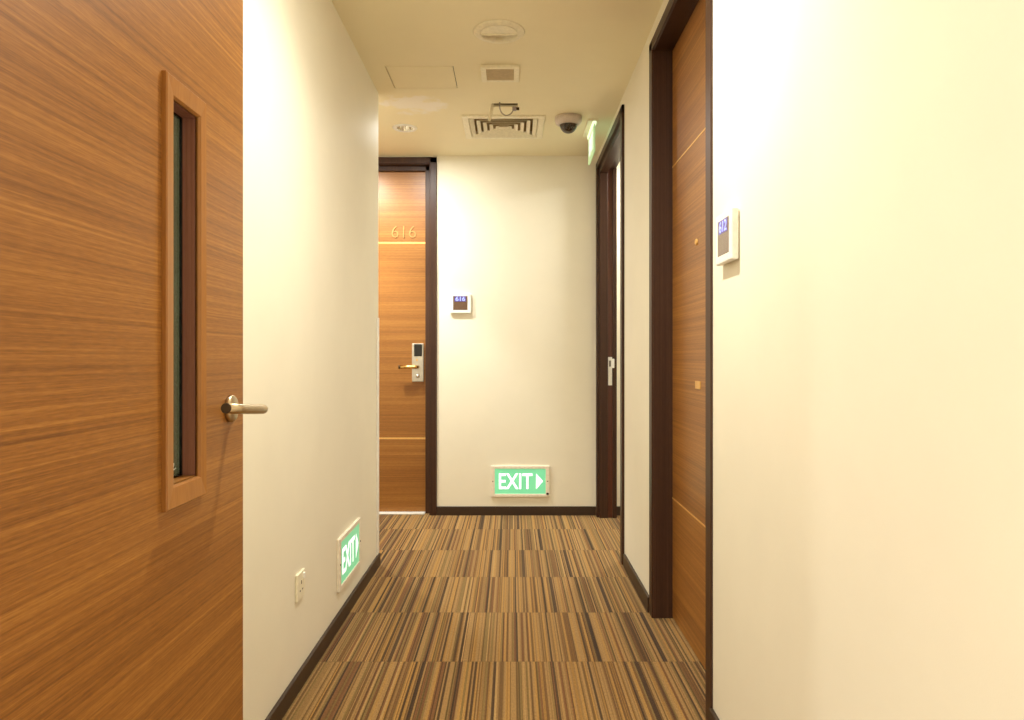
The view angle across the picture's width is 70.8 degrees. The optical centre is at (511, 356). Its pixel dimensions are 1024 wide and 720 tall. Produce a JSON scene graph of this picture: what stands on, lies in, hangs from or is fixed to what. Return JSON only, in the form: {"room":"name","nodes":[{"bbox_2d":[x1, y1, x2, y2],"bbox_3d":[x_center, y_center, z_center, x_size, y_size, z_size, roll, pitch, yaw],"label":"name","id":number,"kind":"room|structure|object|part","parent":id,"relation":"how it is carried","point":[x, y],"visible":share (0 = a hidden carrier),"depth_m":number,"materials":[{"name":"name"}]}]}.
{"room":"hotel corridor","nodes":[
{"label":"hotel corridor","id":0,"kind":"room"},
{"bbox_2d":[243,0,377,719],"bbox_3d":[-0.769,-0.150,2.122,0.120,2.500,3.396,0,0,0],"label":"wall","id":1,"kind":"structure","parent":0,"point":[310,100],"depth_m":2.45,"materials":[{"name":"beige paint"}]},
{"bbox_2d":[0,0,267,719],"bbox_3d":[-0.572,-0.149,0.918,0.190,2.498,1.007,0,0,5],"label":"door","id":2,"kind":"structure","parent":1,"relation":"in","point":[122,408],"depth_m":0.97,"materials":[{"name":"brown wood"}]},
{"bbox_3d":[-0.560,-0.101,1.164,0.006,0.600,0.091,0,0,0],"label":"vision glass","id":3,"kind":"part","parent":2,"relation":"part of","materials":[{"name":"black glass"}]},
{"bbox_3d":[-0.528,-0.100,1.161,0.012,0.669,0.142,0,0,0],"label":"vision frame","id":4,"kind":"part","parent":2,"relation":"part of","materials":[{"name":"brown wood"}]},
{"bbox_3d":[-0.489,0.090,1.262,0.071,0.031,0.196,0,0,0],"label":"lever","id":5,"kind":"part","parent":2,"relation":"part of","materials":[{"name":"silver metal"}]},
{"bbox_2d":[295,568,304,602],"bbox_3d":[-0.702,0.759,2.396,0.014,0.090,0.090,0,0,0],"label":"wall socket","id":6,"kind":"object","parent":1,"relation":"attached to","point":[300,577],"visible":1,"depth_m":2.38,"materials":[{"name":"beige plastic"}]},
{"bbox_2d":[265,553,380,719],"bbox_3d":[-0.703,1.069,2.160,0.012,0.062,3.320,0,0,0],"label":"baseboard","id":7,"kind":"structure","parent":1,"relation":"attached to","point":[283,704],"depth_m":2.61,"materials":[{"name":"brown wood"}]},
{"bbox_2d":[337,517,360,592],"bbox_3d":[-0.702,0.846,3.115,0.014,0.216,0.405,0,0,0],"label":"exit sign","id":8,"kind":"object","parent":1,"relation":"attached to","point":[349,542],"visible":1,"depth_m":3.08,"materials":[{"name":"green plastic"}]},
{"bbox_3d":[-0.701,0.845,3.115,0.004,0.176,0.355,0,0,0],"label":"lit panel","id":9,"kind":"part","parent":8,"relation":"part of","materials":[{"name":"green plastic"}]},
{"bbox_2d":[376,318,378,554],"bbox_3d":[-0.735,0.415,3.795,0.059,1.245,0.059,0,0,0],"label":"guard","id":10,"kind":"object","parent":1,"relation":"attached to","point":[377,319],"visible":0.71,"depth_m":3.77,"materials":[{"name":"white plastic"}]},
{"bbox_2d":[282,511,705,719],"bbox_3d":[-0.100,1.150,0.795,4.640,0.100,9.030,0,0,0],"label":"floor","id":11,"kind":"structure","parent":0,"point":[460,617],"depth_m":2.83,"materials":[{"name":"carpet"}]},
{"bbox_2d":[331,0,663,155],"bbox_3d":[-0.100,-1.405,0.705,4.640,0.011,8.850,0,0,0],"label":"ceiling","id":12,"kind":"structure","parent":0,"point":[581,57],"depth_m":3.40,"materials":[{"name":"beige paint"}]},
{"bbox_2d":[392,124,417,131],"bbox_3d":[-0.654,-1.423,4.400,0.152,0.063,0.152,0,0,0],"label":"recessed light","id":13,"kind":"object","parent":12,"relation":"in","point":[399,127],"visible":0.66,"depth_m":4.43,"materials":[{"name":"white plastic"}]},
{"bbox_2d":[386,66,456,87],"bbox_3d":[-0.448,-1.405,3.607,0.321,0.010,0.278,0,0,0],"label":"access panel","id":14,"kind":"object","parent":12,"relation":"attached to","point":[401,76],"visible":1,"depth_m":3.59,"materials":[{"name":"beige paint"}]},
{"bbox_2d":[488,103,493,120],"bbox_3d":[-0.112,-1.382,3.989,0.048,0.159,0.016,0,0,-44],"label":"cable","id":15,"kind":"object","parent":12,"relation":"hanging from","point":[492,104],"visible":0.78,"depth_m":3.98,"materials":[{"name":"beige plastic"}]},
{"bbox_2d":[473,20,524,43],"bbox_3d":[-0.056,-1.405,3.100,0.224,0.037,0.224,0,0,0],"label":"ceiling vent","id":16,"kind":"object","parent":12,"relation":"in","point":[487,31],"visible":0.91,"depth_m":3.08,"materials":[{"name":"beige plastic"}]},
{"bbox_2d":[480,65,519,81],"bbox_3d":[-0.058,-1.393,3.540,0.188,0.014,0.190,0,0,0],"label":"ceiling vent","id":17,"kind":"object","parent":12,"relation":"in","point":[489,73],"visible":1,"depth_m":3.53,"materials":[{"name":"beige plastic"}]},
{"bbox_2d":[461,103,544,138],"bbox_3d":[-0.051,-1.440,4.378,0.485,0.100,0.430,0,0,0],"label":"ceiling vent","id":18,"kind":"object","parent":12,"relation":"in","point":[500,126],"visible":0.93,"depth_m":4.42,"materials":[{"name":"beige plastic"}]},
{"bbox_3d":[-0.051,-1.409,4.378,0.485,0.038,0.430,0,0,0],"label":"frame","id":19,"kind":"part","parent":18,"relation":"part of","materials":[{"name":"beige plastic"}]},
{"bbox_2d":[499,102,518,115],"bbox_3d":[-0.016,-1.391,3.962,0.112,0.139,0.083,0,0,0],"label":"loose wire","id":20,"kind":"object","parent":12,"relation":"hanging from","point":[513,108],"visible":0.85,"depth_m":3.95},
{"bbox_2d":[555,113,581,133],"bbox_3d":[0.330,-1.353,4.205,0.158,0.094,0.158,0,0,0],"label":"dome camera","id":21,"kind":"object","parent":12,"relation":"attached to","point":[568,123],"visible":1,"depth_m":4.16,"materials":[{"name":"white plastic"}]},
{"bbox_2d":[583,119,597,164],"bbox_3d":[0.476,-1.306,4.394,0.060,0.187,0.318,0,0,0],"label":"exit sign","id":22,"kind":"object","parent":12,"relation":"hanging from","point":[589,132],"visible":1,"depth_m":4.36,"materials":[{"name":"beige plastic"}]},
{"bbox_3d":[0.476,-1.395,4.394,0.060,0.010,0.318,0,0,0],"label":"ceiling plate","id":23,"kind":"part","parent":22,"relation":"part of","materials":[{"name":"beige plastic"}]},
{"bbox_3d":[0.486,-1.302,4.394,0.008,0.178,0.308,0,0,0],"label":"acrylic panel","id":24,"kind":"part","parent":22,"relation":"part of","materials":[{"name":"plastic"}]},
{"bbox_2d":[378,156,619,505],"bbox_3d":[0.050,-0.150,5.070,4.100,2.500,0.120,0,0,0],"label":"wall","id":25,"kind":"structure","parent":0,"point":[516,373],"depth_m":5.01,"materials":[{"name":"beige paint"}]},
{"bbox_2d":[378,157,436,514],"bbox_3d":[-1.045,-0.144,5.066,1.044,2.488,0.139,0,0,0],"label":"door","id":26,"kind":"structure","parent":25,"relation":"in","point":[407,186],"depth_m":5.09,"materials":[{"name":"brown wood"}]},
{"bbox_3d":[-0.718,0.070,5.048,0.134,0.025,0.064,0,0,0],"label":"lever","id":27,"kind":"part","parent":26,"relation":"part of","materials":[{"name":"gold metal"}]},
{"bbox_3d":[-0.664,0.040,5.082,0.083,0.270,0.017,0,0,0],"label":"lock plate","id":28,"kind":"part","parent":26,"relation":"part of","materials":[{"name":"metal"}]},
{"bbox_2d":[450,294,470,312],"bbox_3d":[-0.358,-0.372,4.998,0.148,0.136,0.024,0,0,0],"label":"panel","id":29,"kind":"object","parent":25,"relation":"attached to","point":[459,303],"visible":1,"depth_m":4.99,"materials":[{"name":"white plastic"}]},
{"bbox_2d":[437,506,595,514],"bbox_3d":[0.030,1.069,5.004,1.106,0.062,0.012,0,0,0],"label":"baseboard","id":30,"kind":"structure","parent":25,"relation":"attached to","point":[441,510],"depth_m":5.00,"materials":[{"name":"brown wood"}]},
{"bbox_2d":[491,466,548,496],"bbox_3d":[0.057,0.864,5.002,0.405,0.216,0.017,0,0,0],"label":"exit sign","id":31,"kind":"object","parent":25,"relation":"attached to","point":[506,481],"visible":1,"depth_m":5.00,"materials":[{"name":"green plastic"}]},
{"bbox_2d":[598,0,1023,719],"bbox_3d":[0.655,-0.150,0.705,0.120,2.500,8.610,0,0,0],"label":"wall","id":32,"kind":"structure","parent":0,"point":[868,316],"depth_m":1.22,"materials":[{"name":"beige paint"}]},
{"bbox_2d":[596,104,623,564],"bbox_3d":[0.648,-0.119,4.402,0.135,2.437,1.185,0,0,0],"label":"door","id":33,"kind":"structure","parent":32,"relation":"in","point":[612,153],"depth_m":4.92,"materials":[{"name":"brown wood"}]},
{"bbox_3d":[0.678,0.097,4.919,0.042,0.194,0.016,0,0,0],"label":"strike plate","id":34,"kind":"part","parent":33,"relation":"part of","materials":[{"name":"silver metal"}]},
{"bbox_2d":[623,554,648,612],"bbox_3d":[0.589,1.066,3.436,0.012,0.068,0.681,0,0,0],"label":"baseboard","id":35,"kind":"structure","parent":32,"relation":"attached to","point":[643,594],"depth_m":3.37,"materials":[{"name":"brown wood"}]},
{"bbox_2d":[649,0,712,719],"bbox_3d":[0.654,-0.119,2.611,0.132,2.437,0.958,0,0,0],"label":"door","id":36,"kind":"structure","parent":32,"relation":"in","point":[681,45],"depth_m":2.87,"materials":[{"name":"brown wood"}]},
{"bbox_3d":[0.673,0.102,2.607,0.005,0.028,0.065,0,0,0],"label":"brass plate","id":37,"kind":"part","parent":36,"relation":"part of","materials":[{"name":"gold metal"}]},
{"bbox_2d":[709,708,718,719],"bbox_3d":[0.589,1.069,-0.735,0.012,0.062,5.731,0,0,0],"label":"baseboard","id":38,"kind":"structure","parent":32,"relation":"attached to","point":[712,715],"depth_m":2.10,"materials":[{"name":"brown wood"}]},
{"bbox_2d":[716,207,738,265],"bbox_3d":[0.583,-0.324,1.953,0.024,0.136,0.148,0,0,0],"label":"number sign","id":39,"kind":"object","parent":32,"relation":"attached to","point":[727,223],"visible":1,"depth_m":1.91,"materials":[{"name":"white plastic"}]},
{"bbox_3d":[0.593,-0.324,1.953,0.004,0.120,0.132,0,0,0],"label":"mounting plate","id":40,"kind":"part","parent":39,"relation":"part of","materials":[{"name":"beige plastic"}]}
]}

